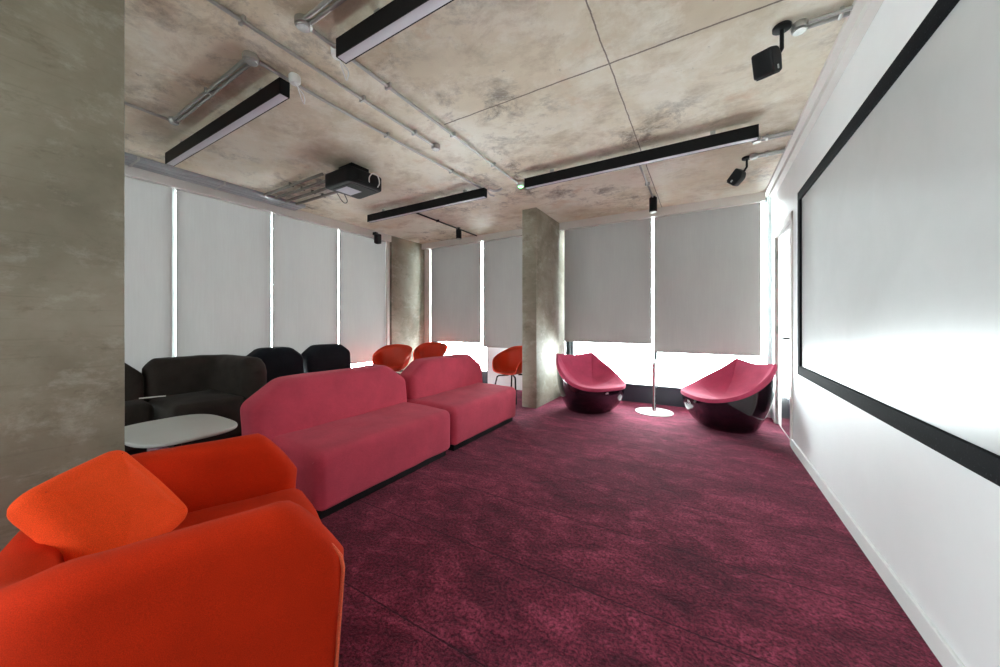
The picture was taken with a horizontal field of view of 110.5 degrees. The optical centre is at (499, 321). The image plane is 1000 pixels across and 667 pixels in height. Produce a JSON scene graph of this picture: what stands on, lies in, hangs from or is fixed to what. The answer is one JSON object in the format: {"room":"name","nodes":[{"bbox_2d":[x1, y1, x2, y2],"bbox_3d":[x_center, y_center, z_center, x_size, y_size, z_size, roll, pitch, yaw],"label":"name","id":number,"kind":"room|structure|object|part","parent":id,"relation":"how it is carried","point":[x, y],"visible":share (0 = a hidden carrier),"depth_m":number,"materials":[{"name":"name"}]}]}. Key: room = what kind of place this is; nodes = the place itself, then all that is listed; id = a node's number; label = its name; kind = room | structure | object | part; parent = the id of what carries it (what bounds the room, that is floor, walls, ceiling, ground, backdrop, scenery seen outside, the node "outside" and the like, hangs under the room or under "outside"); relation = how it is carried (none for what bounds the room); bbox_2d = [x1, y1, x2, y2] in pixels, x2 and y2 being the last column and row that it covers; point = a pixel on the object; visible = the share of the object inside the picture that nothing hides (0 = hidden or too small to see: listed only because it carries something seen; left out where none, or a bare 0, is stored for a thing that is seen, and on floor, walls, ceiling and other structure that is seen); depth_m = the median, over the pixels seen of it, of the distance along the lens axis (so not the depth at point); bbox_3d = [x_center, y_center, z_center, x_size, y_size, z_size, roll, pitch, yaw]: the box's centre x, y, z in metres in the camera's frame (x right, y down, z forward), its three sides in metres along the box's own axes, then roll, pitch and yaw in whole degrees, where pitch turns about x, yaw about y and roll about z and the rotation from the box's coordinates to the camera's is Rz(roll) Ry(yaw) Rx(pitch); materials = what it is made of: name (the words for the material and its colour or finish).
{"room":"office lounge","nodes":[
{"label":"office lounge","id":0,"kind":"room"},
{"bbox_2d":[0,0,124,551],"bbox_3d":[-2.419,-0.210,0.917,0.260,3.020,1.929,0,0,30],"label":"concrete column","id":1,"kind":"structure","parent":0,"point":[62,62],"depth_m":1.51,"materials":[{"name":"grey concrete"}]},
{"bbox_2d":[390,236,423,373],"bbox_3d":[-1.981,-0.210,7.463,0.260,3.020,1.140,0,0,30],"label":"concrete column","id":2,"kind":"structure","parent":0,"point":[406,256],"depth_m":7.25,"materials":[{"name":"grey concrete"}]},
{"bbox_2d":[424,249,431,342],"bbox_3d":[-1.596,-0.150,7.713,0.150,2.900,0.080,0,0,30],"label":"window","id":3,"kind":"structure","parent":2,"relation":"attached to","point":[427,253],"depth_m":7.67,"materials":[{"name":"white glass"}]},
{"bbox_2d":[125,0,853,243],"bbox_3d":[-1.278,-1.820,2.375,6.490,0.200,9.400,0,0,30],"label":"ceiling","id":4,"kind":"structure","parent":0,"point":[533,87],"depth_m":2.65,"materials":[{"name":"concrete"}]},
{"bbox_2d":[125,102,167,120],"bbox_3d":[-3.311,-1.701,2.004,0.056,0.038,2.100,0,0,30],"label":"conduit","id":5,"kind":"object","parent":4,"relation":"attached to","point":[126,103],"visible":0.09,"depth_m":2.79,"materials":[{"name":"silver metal"}]},
{"bbox_2d":[168,116,178,125],"bbox_3d":[-2.755,-1.696,2.930,0.068,0.048,0.068,0,0,30],"label":"junction box","id":6,"kind":"object","parent":4,"relation":"attached to","point":[170,120],"visible":0.88,"depth_m":2.91,"materials":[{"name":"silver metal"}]},
{"bbox_2d":[172,59,250,121],"bbox_3d":[-2.185,-1.701,2.587,1.271,0.038,0.062,0,0,31],"label":"conduit","id":7,"kind":"object","parent":4,"relation":"attached to","point":[209,90],"visible":0.89,"depth_m":2.53,"materials":[{"name":"silver metal"}]},
{"bbox_2d":[125,152,305,210],"bbox_3d":[-3.701,-1.697,3.945,0.300,0.044,2.850,0,0,30],"label":"cable tray","id":8,"kind":"object","parent":4,"relation":"attached to","point":[132,160],"visible":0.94,"depth_m":4.15,"materials":[{"name":"silver metal"}]},
{"bbox_2d":[165,77,289,165],"bbox_3d":[-2.394,-1.643,2.933,2.100,0.154,0.068,0,0,30],"label":"linear light","id":9,"kind":"object","parent":4,"relation":"attached to","point":[275,93],"visible":1,"depth_m":2.74,"materials":[{"name":"black metal"}]},
{"bbox_2d":[242,50,258,66],"bbox_3d":[-1.607,-1.696,2.238,0.090,0.048,0.090,0,0,30],"label":"junction box","id":10,"kind":"object","parent":4,"relation":"attached to","point":[250,58],"visible":1,"depth_m":2.22,"materials":[{"name":"silver metal"}]},
{"bbox_3d":[-1.607,-1.675,2.238,0.076,0.007,0.076,0,0,30],"label":"lid","id":11,"kind":"part","parent":10,"relation":"part of","materials":[{"name":"silver metal"}]},
{"bbox_2d":[125,165,390,241],"bbox_3d":[-3.318,-1.653,5.030,0.120,0.135,4.390,0,0,30],"label":"trim","id":12,"kind":"structure","parent":4,"relation":"attached to","point":[133,172],"depth_m":4.70,"materials":[{"name":"white paint"}]},
{"bbox_2d":[125,176,171,372],"bbox_3d":[-4.138,-0.439,3.656,0.015,2.382,1.038,0,0,30],"label":"roller blind","id":13,"kind":"object","parent":12,"relation":"hanging from","point":[148,205],"visible":0.36,"depth_m":3.92,"materials":[{"name":"grey fabric"}]},
{"bbox_2d":[373,232,380,243],"bbox_3d":[-2.292,-1.564,6.475,0.185,0.232,0.140,0,0,30],"label":"spotlight","id":14,"kind":"object","parent":12,"relation":"attached to","point":[377,237],"visible":1,"depth_m":6.43,"materials":[{"name":"black metal"}]},
{"bbox_2d":[263,173,323,195],"bbox_3d":[-2.580,-1.696,4.289,1.275,0.047,0.056,0,0,30],"label":"conduit","id":15,"kind":"object","parent":4,"relation":"attached to","point":[319,174],"visible":1,"depth_m":4.24,"materials":[{"name":"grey metal"}]},
{"bbox_2d":[288,72,304,103],"bbox_3d":[-1.425,-1.633,2.430,0.076,0.174,0.102,0,0,30],"label":"ceiling rose","id":16,"kind":"object","parent":4,"relation":"hanging from","point":[294,78],"visible":1,"depth_m":2.40,"materials":[{"name":"white plastic"}]},
{"bbox_3d":[-1.410,-1.605,2.445,0.067,0.117,0.034,0,0,-28],"label":"cord","id":17,"kind":"part","parent":16,"relation":"part of","materials":[{"name":"white plastic"}]},
{"bbox_2d":[274,180,324,198],"bbox_3d":[-2.522,-1.696,4.417,1.245,0.047,0.056,0,0,30],"label":"conduit","id":18,"kind":"object","parent":4,"relation":"attached to","point":[301,188],"visible":0.91,"depth_m":4.39,"materials":[{"name":"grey metal"}]},
{"bbox_2d":[294,13,311,32],"bbox_3d":[-1.119,-1.696,1.974,0.090,0.048,0.090,0,0,30],"label":"junction box","id":19,"kind":"object","parent":4,"relation":"attached to","point":[304,26],"visible":0.92,"depth_m":1.95,"materials":[{"name":"silver metal"}]},
{"bbox_3d":[-1.119,-1.675,1.974,0.076,0.007,0.076,0,0,30],"label":"lid","id":20,"kind":"part","parent":19,"relation":"part of","materials":[{"name":"silver metal"}]},
{"bbox_2d":[285,187,327,201],"bbox_3d":[-2.464,-1.696,4.545,1.215,0.047,0.056,0,0,30],"label":"conduit","id":21,"kind":"object","parent":4,"relation":"attached to","point":[324,188],"visible":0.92,"depth_m":4.59,"materials":[{"name":"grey metal"}]},
{"bbox_2d":[295,191,337,204],"bbox_3d":[-2.406,-1.696,4.674,1.185,0.047,0.056,0,0,30],"label":"conduit","id":22,"kind":"object","parent":4,"relation":"attached to","point":[322,195],"visible":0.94,"depth_m":4.70,"materials":[{"name":"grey metal"}]},
{"bbox_2d":[207,0,433,145],"bbox_3d":[-1.667,-1.701,1.595,0.056,0.038,4.060,0,0,30],"label":"conduit","id":23,"kind":"object","parent":4,"relation":"attached to","point":[242,21],"visible":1,"depth_m":2.26,"materials":[{"name":"silver metal"}]},
{"bbox_2d":[302,0,345,25],"bbox_3d":[0.046,-1.701,1.292,2.630,0.038,0.060,0,0,30],"label":"conduit","id":24,"kind":"object","parent":4,"relation":"attached to","point":[321,5],"visible":1,"depth_m":1.88,"materials":[{"name":"silver metal"}]},
{"bbox_2d":[330,44,348,80],"bbox_3d":[-1.013,-1.633,2.188,0.082,0.174,0.102,0,0,30],"label":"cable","id":25,"kind":"object","parent":4,"relation":"attached to","point":[333,51],"visible":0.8,"depth_m":2.19,"materials":[{"name":"white plastic"}]},
{"bbox_3d":[-0.997,-1.605,2.205,0.071,0.117,0.040,0,0,-20],"label":"cord","id":26,"kind":"part","parent":25,"relation":"part of","materials":[{"name":"white plastic"}]},
{"bbox_2d":[325,162,380,203],"bbox_3d":[-1.703,-1.583,3.938,0.722,0.273,0.438,0,0,32],"label":"projector","id":27,"kind":"object","parent":4,"relation":"attached to","point":[351,179],"visible":1,"depth_m":3.78,"materials":[{"name":"black plastic"}]},
{"bbox_2d":[358,171,376,185],"bbox_3d":[-1.438,-1.555,3.771,0.014,0.090,0.240,0,0,32],"label":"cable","id":28,"kind":"object","parent":27,"relation":"attached to","point":[363,177],"depth_m":3.76,"materials":[{"name":"white plastic"}]},
{"bbox_2d":[259,61,494,196],"bbox_3d":[-0.845,-1.688,3.448,0.072,0.063,2.771,0,0,33],"label":"conduit","id":29,"kind":"object","parent":4,"relation":"attached to","point":[386,134],"visible":0.99,"depth_m":2.96,"materials":[{"name":"silver metal"}]},
{"bbox_2d":[336,0,453,63],"bbox_3d":[-0.032,-1.643,1.538,2.135,0.154,0.068,0,0,30],"label":"linear light","id":30,"kind":"object","parent":4,"relation":"attached to","point":[396,16],"visible":1,"depth_m":1.87,"materials":[{"name":"black metal"}]},
{"bbox_2d":[311,28,518,183],"bbox_3d":[-0.442,-1.701,3.125,0.056,0.038,2.620,0,0,30],"label":"conduit","id":31,"kind":"object","parent":4,"relation":"attached to","point":[388,86],"visible":0.96,"depth_m":2.65,"materials":[{"name":"silver metal"}]},
{"bbox_2d":[367,188,486,222],"bbox_3d":[-1.119,-1.643,4.904,2.180,0.154,0.068,0,0,30],"label":"linear light","id":32,"kind":"object","parent":4,"relation":"attached to","point":[466,196],"visible":1,"depth_m":4.78,"materials":[{"name":"black metal"}]},
{"bbox_2d":[431,143,439,151],"bbox_3d":[-0.623,-1.696,3.370,0.084,0.048,0.084,0,0,30],"label":"junction box","id":33,"kind":"object","parent":4,"relation":"attached to","point":[436,147],"visible":0.98,"depth_m":3.34,"materials":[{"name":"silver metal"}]},
{"bbox_2d":[416,213,476,235],"bbox_3d":[-0.951,-1.701,5.999,0.056,0.038,1.940,0,0,30],"label":"conduit","id":34,"kind":"object","parent":4,"relation":"attached to","point":[416,213],"visible":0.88,"depth_m":5.91,"materials":[{"name":"black metal"}]},
{"bbox_2d":[456,227,461,239],"bbox_3d":[-0.753,-1.615,6.335,0.100,0.210,0.100,0,0,30],"label":"spotlight","id":35,"kind":"object","parent":4,"relation":"hanging from","point":[458,231],"visible":0.98,"depth_m":6.30,"materials":[{"name":"black metal"}]},
{"bbox_2d":[422,229,521,249],"bbox_3d":[-0.420,-1.660,6.946,2.955,0.120,0.130,0,0,30],"label":"trim","id":36,"kind":"structure","parent":4,"relation":"attached to","point":[518,232],"depth_m":6.92,"materials":[{"name":"white paint"}]},
{"bbox_2d":[431,242,480,342],"bbox_3d":[-0.941,-0.604,7.269,1.310,2.052,0.014,0,0,30],"label":"roller blind","id":37,"kind":"object","parent":36,"relation":"hanging from","point":[455,270],"visible":0.97,"depth_m":7.26,"materials":[{"name":"grey fabric"}]},
{"bbox_2d":[483,236,521,347],"bbox_3d":[0.253,-0.564,6.568,1.360,2.132,0.014,0,0,30],"label":"roller blind","id":38,"kind":"object","parent":36,"relation":"hanging from","point":[502,258],"visible":0.55,"depth_m":6.68,"materials":[{"name":"grey fabric"}]},
{"bbox_2d":[488,187,501,191],"bbox_3d":[-0.063,-1.687,4.429,0.192,0.036,0.083,0,0,2],"label":"conduit elbow","id":39,"kind":"object","parent":4,"relation":"attached to","point":[489,189],"visible":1,"depth_m":4.42,"materials":[{"name":"silver metal"}]},
{"bbox_2d":[517,181,523,187],"bbox_3d":[0.255,-1.689,4.281,0.080,0.062,0.080,0,0,30],"label":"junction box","id":40,"kind":"object","parent":4,"relation":"attached to","point":[521,183],"visible":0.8,"depth_m":4.25,"materials":[{"name":"white plastic"}]},
{"bbox_2d":[524,124,758,189],"bbox_3d":[1.252,-1.643,3.521,2.210,0.154,0.068,0,0,30],"label":"linear light","id":41,"kind":"object","parent":4,"relation":"attached to","point":[714,141],"visible":1,"depth_m":3.37,"materials":[{"name":"black metal"}]},
{"bbox_2d":[639,165,653,196],"bbox_3d":[1.718,-1.701,4.106,0.056,0.038,1.380,0,0,30],"label":"conduit","id":42,"kind":"object","parent":4,"relation":"attached to","point":[647,183],"visible":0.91,"depth_m":4.22,"materials":[{"name":"silver metal"}]},
{"bbox_2d":[649,196,656,212],"bbox_3d":[2.098,-1.610,4.752,0.100,0.220,0.100,0,0,30],"label":"spotlight","id":43,"kind":"object","parent":4,"relation":"hanging from","point":[652,200],"visible":0.98,"depth_m":4.71,"materials":[{"name":"black metal"}]},
{"bbox_2d":[727,155,749,185],"bbox_3d":[2.526,-1.583,3.664,0.136,0.274,0.212,0,0,-32],"label":"spotlight","id":44,"kind":"object","parent":4,"relation":"attached to","point":[737,176],"visible":0.98,"depth_m":3.64,"materials":[{"name":"black metal"}]},
{"bbox_3d":[2.577,-1.708,3.624,0.090,0.024,0.090,0,0,30],"label":"ceiling plate","id":45,"kind":"part","parent":44,"relation":"part of","materials":[{"name":"black metal"}]},
{"bbox_2d":[750,153,757,159],"bbox_3d":[2.604,-1.696,3.562,0.070,0.048,0.070,0,0,30],"label":"junction box","id":46,"kind":"object","parent":4,"relation":"attached to","point":[753,156],"visible":0.97,"depth_m":3.54,"materials":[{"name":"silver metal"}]},
{"bbox_2d":[752,136,760,143],"bbox_3d":[2.389,-1.696,3.235,0.070,0.048,0.070,0,0,30],"label":"junction box","id":47,"kind":"object","parent":4,"relation":"attached to","point":[759,138],"visible":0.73,"depth_m":3.21,"materials":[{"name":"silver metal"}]},
{"bbox_2d":[756,148,784,157],"bbox_3d":[2.723,-1.701,3.497,0.230,0.038,0.073,0,0,30],"label":"conduit","id":48,"kind":"object","parent":4,"relation":"attached to","point":[780,151],"visible":0.97,"depth_m":3.49,"materials":[{"name":"silver metal"}]},
{"bbox_2d":[751,20,791,80],"bbox_3d":[1.586,-1.576,2.030,0.177,0.288,0.152,0,0,-22],"label":"spotlight","id":49,"kind":"object","parent":4,"relation":"attached to","point":[766,63],"visible":1,"depth_m":2.01,"materials":[{"name":"black metal"}]},
{"bbox_3d":[1.620,-1.620,2.029,0.065,0.179,0.022,0,0,30],"label":"stem","id":50,"kind":"part","parent":49,"relation":"part of","materials":[{"name":"black metal"}]},
{"bbox_3d":[1.639,-1.708,2.018,0.090,0.024,0.090,0,0,30],"label":"ceiling plate","id":51,"kind":"part","parent":49,"relation":"part of","materials":[{"name":"black metal"}]},
{"bbox_2d":[761,130,793,140],"bbox_3d":[2.525,-1.701,3.161,0.230,0.038,0.073,0,0,30],"label":"conduit","id":52,"kind":"object","parent":4,"relation":"attached to","point":[790,132],"visible":0.99,"depth_m":3.15,"materials":[{"name":"silver metal"}]},
{"bbox_2d":[791,18,808,35],"bbox_3d":[1.727,-1.696,2.001,0.080,0.048,0.080,0,0,30],"label":"junction box","id":53,"kind":"object","parent":4,"relation":"attached to","point":[800,26],"visible":0.98,"depth_m":1.98,"materials":[{"name":"silver metal"}]},
{"bbox_3d":[1.727,-1.675,2.001,0.068,0.007,0.068,0,0,30],"label":"lid","id":54,"kind":"part","parent":53,"relation":"part of","materials":[{"name":"silver metal"}]},
{"bbox_2d":[808,5,852,28],"bbox_3d":[1.835,-1.701,1.937,0.180,0.038,0.063,0,0,30],"label":"conduit","id":55,"kind":"object","parent":4,"relation":"attached to","point":[844,11],"visible":0.94,"depth_m":1.93,"materials":[{"name":"silver metal"}]},
{"bbox_2d":[488,347,521,389],"bbox_3d":[0.346,0.900,6.676,1.350,0.800,0.060,0,0,30],"label":"wall","id":56,"kind":"structure","parent":0,"point":[492,352],"depth_m":6.86,"materials":[{"name":"white paint"}]},
{"bbox_2d":[432,242,487,382],"bbox_3d":[-0.289,-0.210,7.165,2.960,3.020,0.120,0,0,30],"label":"window","id":57,"kind":"structure","parent":56,"relation":"in","point":[484,372],"depth_m":7.11,"materials":[{"name":"glass"}]},
{"bbox_3d":[-0.285,1.155,7.162,2.950,0.290,0.120,0,0,30],"label":"sill panel","id":58,"kind":"part","parent":57,"relation":"part of","materials":[{"name":"stone"}]},
{"bbox_2d":[522,207,564,408],"bbox_3d":[0.757,-0.210,5.796,0.240,3.020,1.240,0,0,30],"label":"concrete column","id":59,"kind":"structure","parent":0,"point":[542,239],"depth_m":5.33,"materials":[{"name":"grey concrete"}]},
{"bbox_2d":[147,390,941,666],"bbox_3d":[-1.278,1.360,2.375,6.490,0.120,9.400,0,0,30],"label":"floor","id":60,"kind":"structure","parent":0,"point":[555,536],"depth_m":1.91,"materials":[{"name":"carpet"}]},
{"bbox_2d":[125,363,153,454],"bbox_3d":[-3.925,0.844,3.277,0.610,0.912,0.859,0,0,30],"label":"sofa","id":61,"kind":"object","parent":60,"relation":"on","point":[137,410],"visible":0.19,"depth_m":3.46,"materials":[{"name":"brown fabric"}]},
{"bbox_3d":[-4.048,0.796,3.355,0.313,0.816,0.848,0,0,30],"label":"backrest","id":62,"kind":"part","parent":61,"relation":"part of","materials":[{"name":"brown fabric"}]},
{"bbox_3d":[-3.897,1.023,3.259,0.543,0.445,0.854,0,0,30],"label":"seat","id":63,"kind":"part","parent":61,"relation":"part of","materials":[{"name":"brown fabric"}]},
{"bbox_2d":[0,433,344,666],"bbox_3d":[-1.151,0.938,1.292,0.884,0.727,1.042,0,0,-40],"label":"armchair","id":64,"kind":"object","parent":60,"relation":"on","point":[252,575],"visible":0.94,"depth_m":0.96,"materials":[{"name":"orange fabric"}]},
{"bbox_2d":[6,450,187,561],"bbox_3d":[-1.353,0.660,1.205,0.292,0.358,0.350,0,0,-6],"label":"cushion","id":65,"kind":"object","parent":64,"relation":"on","point":[110,500],"visible":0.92,"depth_m":1.13,"materials":[{"name":"orange fabric"}]},
{"bbox_3d":[-1.100,0.963,1.336,0.750,0.282,0.729,0,0,-40],"label":"seat","id":66,"kind":"part","parent":64,"relation":"part of","materials":[{"name":"orange fabric"}]},
{"bbox_2d":[125,414,237,447],"bbox_3d":[-2.686,1.087,2.890,0.900,0.425,0.680,0,0,30],"label":"coffee table","id":67,"kind":"object","parent":60,"relation":"on","point":[175,431],"visible":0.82,"depth_m":2.82,"materials":[{"name":"grey laminate"}]},
{"bbox_2d":[142,354,266,447],"bbox_3d":[-3.299,0.849,3.898,1.044,0.903,0.838,0,0,30],"label":"armchair","id":68,"kind":"object","parent":60,"relation":"on","point":[218,385],"visible":0.66,"depth_m":3.84,"materials":[{"name":"brown fabric"}]},
{"bbox_2d":[139,395,165,398],"bbox_3d":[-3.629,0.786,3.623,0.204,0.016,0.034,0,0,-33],"label":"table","id":69,"kind":"object","parent":68,"relation":"on","point":[165,395],"visible":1,"depth_m":3.62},
{"bbox_3d":[-3.274,1.020,3.773,0.856,0.464,0.614,0,0,30],"label":"seat","id":70,"kind":"part","parent":68,"relation":"part of","materials":[{"name":"brown fabric"}]},
{"bbox_3d":[-3.320,0.810,4.079,1.247,0.826,0.638,0,0,-6],"label":"backrest","id":71,"kind":"part","parent":68,"relation":"part of","materials":[{"name":"brown fabric"}]},
{"bbox_2d":[247,347,303,382],"bbox_3d":[-2.923,0.827,4.710,0.811,0.946,0.725,0,0,30],"label":"lounge seat","id":72,"kind":"object","parent":60,"relation":"on","point":[278,361],"visible":0.19,"depth_m":4.79,"materials":[{"name":"black fabric"}]},
{"bbox_2d":[172,189,389,356],"bbox_3d":[-3.346,-0.210,5.067,0.155,3.020,4.355,0,0,30],"label":"window","id":73,"kind":"structure","parent":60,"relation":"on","point":[173,190],"depth_m":5.06,"materials":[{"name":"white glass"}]},
{"bbox_2d":[176,189,269,356],"bbox_3d":[-3.595,-0.439,4.579,0.015,2.382,1.038,0,0,30],"label":"roller blind","id":74,"kind":"object","parent":73,"relation":"attached to","point":[223,247],"visible":0.72,"depth_m":4.51,"materials":[{"name":"grey fabric"}]},
{"bbox_2d":[272,213,336,353],"bbox_3d":[-3.053,-0.439,5.501,0.015,2.382,1.038,0,0,30],"label":"roller blind","id":75,"kind":"object","parent":73,"relation":"attached to","point":[304,254],"visible":0.79,"depth_m":5.43,"materials":[{"name":"grey fabric"}]},
{"bbox_2d":[339,230,385,363],"bbox_3d":[-2.516,-0.439,6.415,0.014,2.382,1.018,0,0,30],"label":"roller blind","id":76,"kind":"object","parent":73,"relation":"attached to","point":[362,262],"visible":0.81,"depth_m":6.37,"materials":[{"name":"grey fabric"}]},
{"bbox_2d":[301,344,350,372],"bbox_3d":[-2.525,0.827,5.384,0.818,0.946,0.749,0,0,30],"label":"lounge seat","id":77,"kind":"object","parent":60,"relation":"on","point":[320,357],"visible":0.29,"depth_m":5.37,"materials":[{"name":"black fabric"}]},
{"bbox_2d":[240,364,449,518],"bbox_3d":[-1.210,0.869,2.999,0.892,0.863,1.490,0,0,30],"label":"sofa","id":78,"kind":"object","parent":60,"relation":"on","point":[349,434],"visible":0.84,"depth_m":2.72,"materials":[{"name":"fabric"}]},
{"bbox_3d":[-1.456,0.820,3.143,0.320,0.766,1.489,0,0,30],"label":"backrest","id":79,"kind":"part","parent":78,"relation":"part of","materials":[{"name":"fabric"}]},
{"bbox_3d":[-1.164,1.042,3.015,0.826,0.407,1.409,0,0,30],"label":"seat","id":80,"kind":"part","parent":78,"relation":"part of","materials":[{"name":"fabric"}]},
{"bbox_2d":[372,344,411,374],"bbox_3d":[-1.911,0.858,6.197,0.652,0.890,0.587,0,0,2],"label":"shell chair","id":81,"kind":"object","parent":60,"relation":"on","point":[396,357],"visible":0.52,"depth_m":6.39,"materials":[{"name":"orange plastic"}]},
{"bbox_2d":[413,342,447,359],"bbox_3d":[-1.371,0.858,6.878,0.652,0.890,0.587,0,0,4],"label":"shell chair","id":82,"kind":"object","parent":60,"relation":"on","point":[429,349],"visible":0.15,"depth_m":7.10,"materials":[{"name":"orange plastic"}]},
{"bbox_2d":[400,354,515,450],"bbox_3d":[-0.465,0.869,4.271,0.892,0.862,1.472,0,0,30],"label":"sofa","id":83,"kind":"object","parent":60,"relation":"on","point":[453,383],"visible":0.72,"depth_m":4.02,"materials":[{"name":"fabric"}]},
{"bbox_3d":[-0.693,0.822,4.441,0.322,0.767,1.409,0,0,30],"label":"backrest","id":84,"kind":"part","parent":83,"relation":"part of","materials":[{"name":"fabric"}]},
{"bbox_3d":[-0.461,1.041,4.213,0.822,0.409,1.371,0,0,30],"label":"seat","id":85,"kind":"part","parent":83,"relation":"part of","materials":[{"name":"fabric"}]},
{"bbox_2d":[492,346,521,404],"bbox_3d":[0.236,0.858,5.842,0.652,0.890,0.587,0,0,40],"label":"shell chair","id":86,"kind":"object","parent":60,"relation":"on","point":[507,362],"visible":0.79,"depth_m":6.03,"materials":[{"name":"orange plastic"}]},
{"bbox_3d":[0.238,1.088,5.598,0.030,0.431,0.296,0,0,-7],"label":"leg","id":87,"kind":"part","parent":86,"relation":"part of","materials":[{"name":"black metal"}]},
{"bbox_2d":[556,352,625,413],"bbox_3d":[1.329,0.891,5.089,0.945,0.819,0.856,0,0,-23],"label":"tub chair","id":88,"kind":"object","parent":60,"relation":"on","point":[586,384],"visible":1,"depth_m":4.98,"materials":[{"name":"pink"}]},
{"bbox_2d":[635,360,673,416],"bbox_3d":[2.222,0.932,5.004,0.510,0.735,0.510,0,0,30],"label":"bistro table","id":89,"kind":"object","parent":60,"relation":"on","point":[649,411],"visible":1,"depth_m":4.98,"materials":[{"name":"white plastic"}]},
{"bbox_3d":[2.222,0.934,5.004,0.100,0.701,0.100,0,0,30],"label":"stem","id":90,"kind":"part","parent":89,"relation":"part of","materials":[{"name":"silver metal"}]},
{"bbox_2d":[681,358,776,433],"bbox_3d":[2.751,0.891,4.301,0.896,0.819,0.945,0,0,0],"label":"tub chair","id":91,"kind":"object","parent":60,"relation":"on","point":[737,397],"visible":1,"depth_m":4.06,"materials":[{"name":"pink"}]},
{"bbox_2d":[566,195,771,417],"bbox_3d":[2.437,-0.210,5.527,2.980,3.020,0.180,0,0,30],"label":"window","id":92,"kind":"structure","parent":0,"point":[633,392],"depth_m":5.36,"materials":[{"name":"glass"}]},
{"bbox_2d":[564,218,651,343],"bbox_3d":[1.730,-0.644,5.700,1.405,1.972,0.014,0,0,30],"label":"roller blind","id":93,"kind":"object","parent":92,"relation":"attached to","point":[608,267],"visible":0.95,"depth_m":5.67,"materials":[{"name":"grey fabric"}]},
{"bbox_3d":[2.453,1.155,5.553,2.980,0.290,0.120,0,0,30],"label":"sill panel","id":94,"kind":"part","parent":92,"relation":"part of","materials":[{"name":"metal"}]},
{"bbox_2d":[654,203,760,355],"bbox_3d":[2.937,-0.584,4.990,1.315,2.092,0.014,0,0,30],"label":"roller blind","id":95,"kind":"object","parent":92,"relation":"attached to","point":[707,264],"visible":0.99,"depth_m":4.96,"materials":[{"name":"grey fabric"}]},
{"bbox_3d":[3.680,-0.210,4.745,0.045,3.020,0.090,0,0,30],"label":"frame","id":96,"kind":"part","parent":92,"relation":"part of","materials":[{"name":"white metal"}]},
{"bbox_2d":[772,0,999,666],"bbox_3d":[1.451,-0.210,0.771,0.140,3.020,9.200,0,0,30],"label":"wall","id":97,"kind":"structure","parent":0,"point":[932,519],"depth_m":1.65,"materials":[{"name":"white paint"}]},
{"bbox_2d":[559,192,765,230],"bbox_3d":[2.295,-1.660,5.350,2.865,0.120,0.130,0,0,30],"label":"trim","id":98,"kind":"structure","parent":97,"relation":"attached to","point":[760,197],"depth_m":5.14,"materials":[{"name":"white paint"}]},
{"bbox_2d":[773,210,792,445],"bbox_3d":[3.310,0.075,4.028,0.155,2.450,1.080,0,0,30],"label":"door","id":99,"kind":"structure","parent":97,"relation":"in","point":[783,236],"depth_m":4.10,"materials":[{"name":"white plastic"}]},
{"bbox_3d":[3.244,0.875,3.922,0.006,0.790,0.630,0,0,30],"label":"kick plate","id":100,"kind":"part","parent":99,"relation":"part of","materials":[{"name":"silver metal"}]},
{"bbox_2d":[765,0,883,196],"bbox_3d":[1.271,-1.677,0.703,0.100,0.085,8.900,0,0,30],"label":"trim","id":101,"kind":"structure","parent":97,"relation":"attached to","point":[855,25],"depth_m":2.36,"materials":[{"name":"white paint"}]},
{"bbox_2d":[791,439,964,666],"bbox_3d":[1.031,1.252,0.211,0.016,0.095,7.810,0,0,30],"label":"baseboard","id":102,"kind":"structure","parent":97,"relation":"attached to","point":[938,645],"depth_m":1.67,"materials":[{"name":"white paint"}]},
{"bbox_2d":[797,0,999,486],"bbox_3d":[1.456,-0.360,0.954,0.034,1.700,5.320,0,0,30],"label":"projection screen","id":103,"kind":"object","parent":97,"relation":"attached to","point":[898,222],"visible":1,"depth_m":1.42,"materials":[{"name":"white fabric"}]}
]}

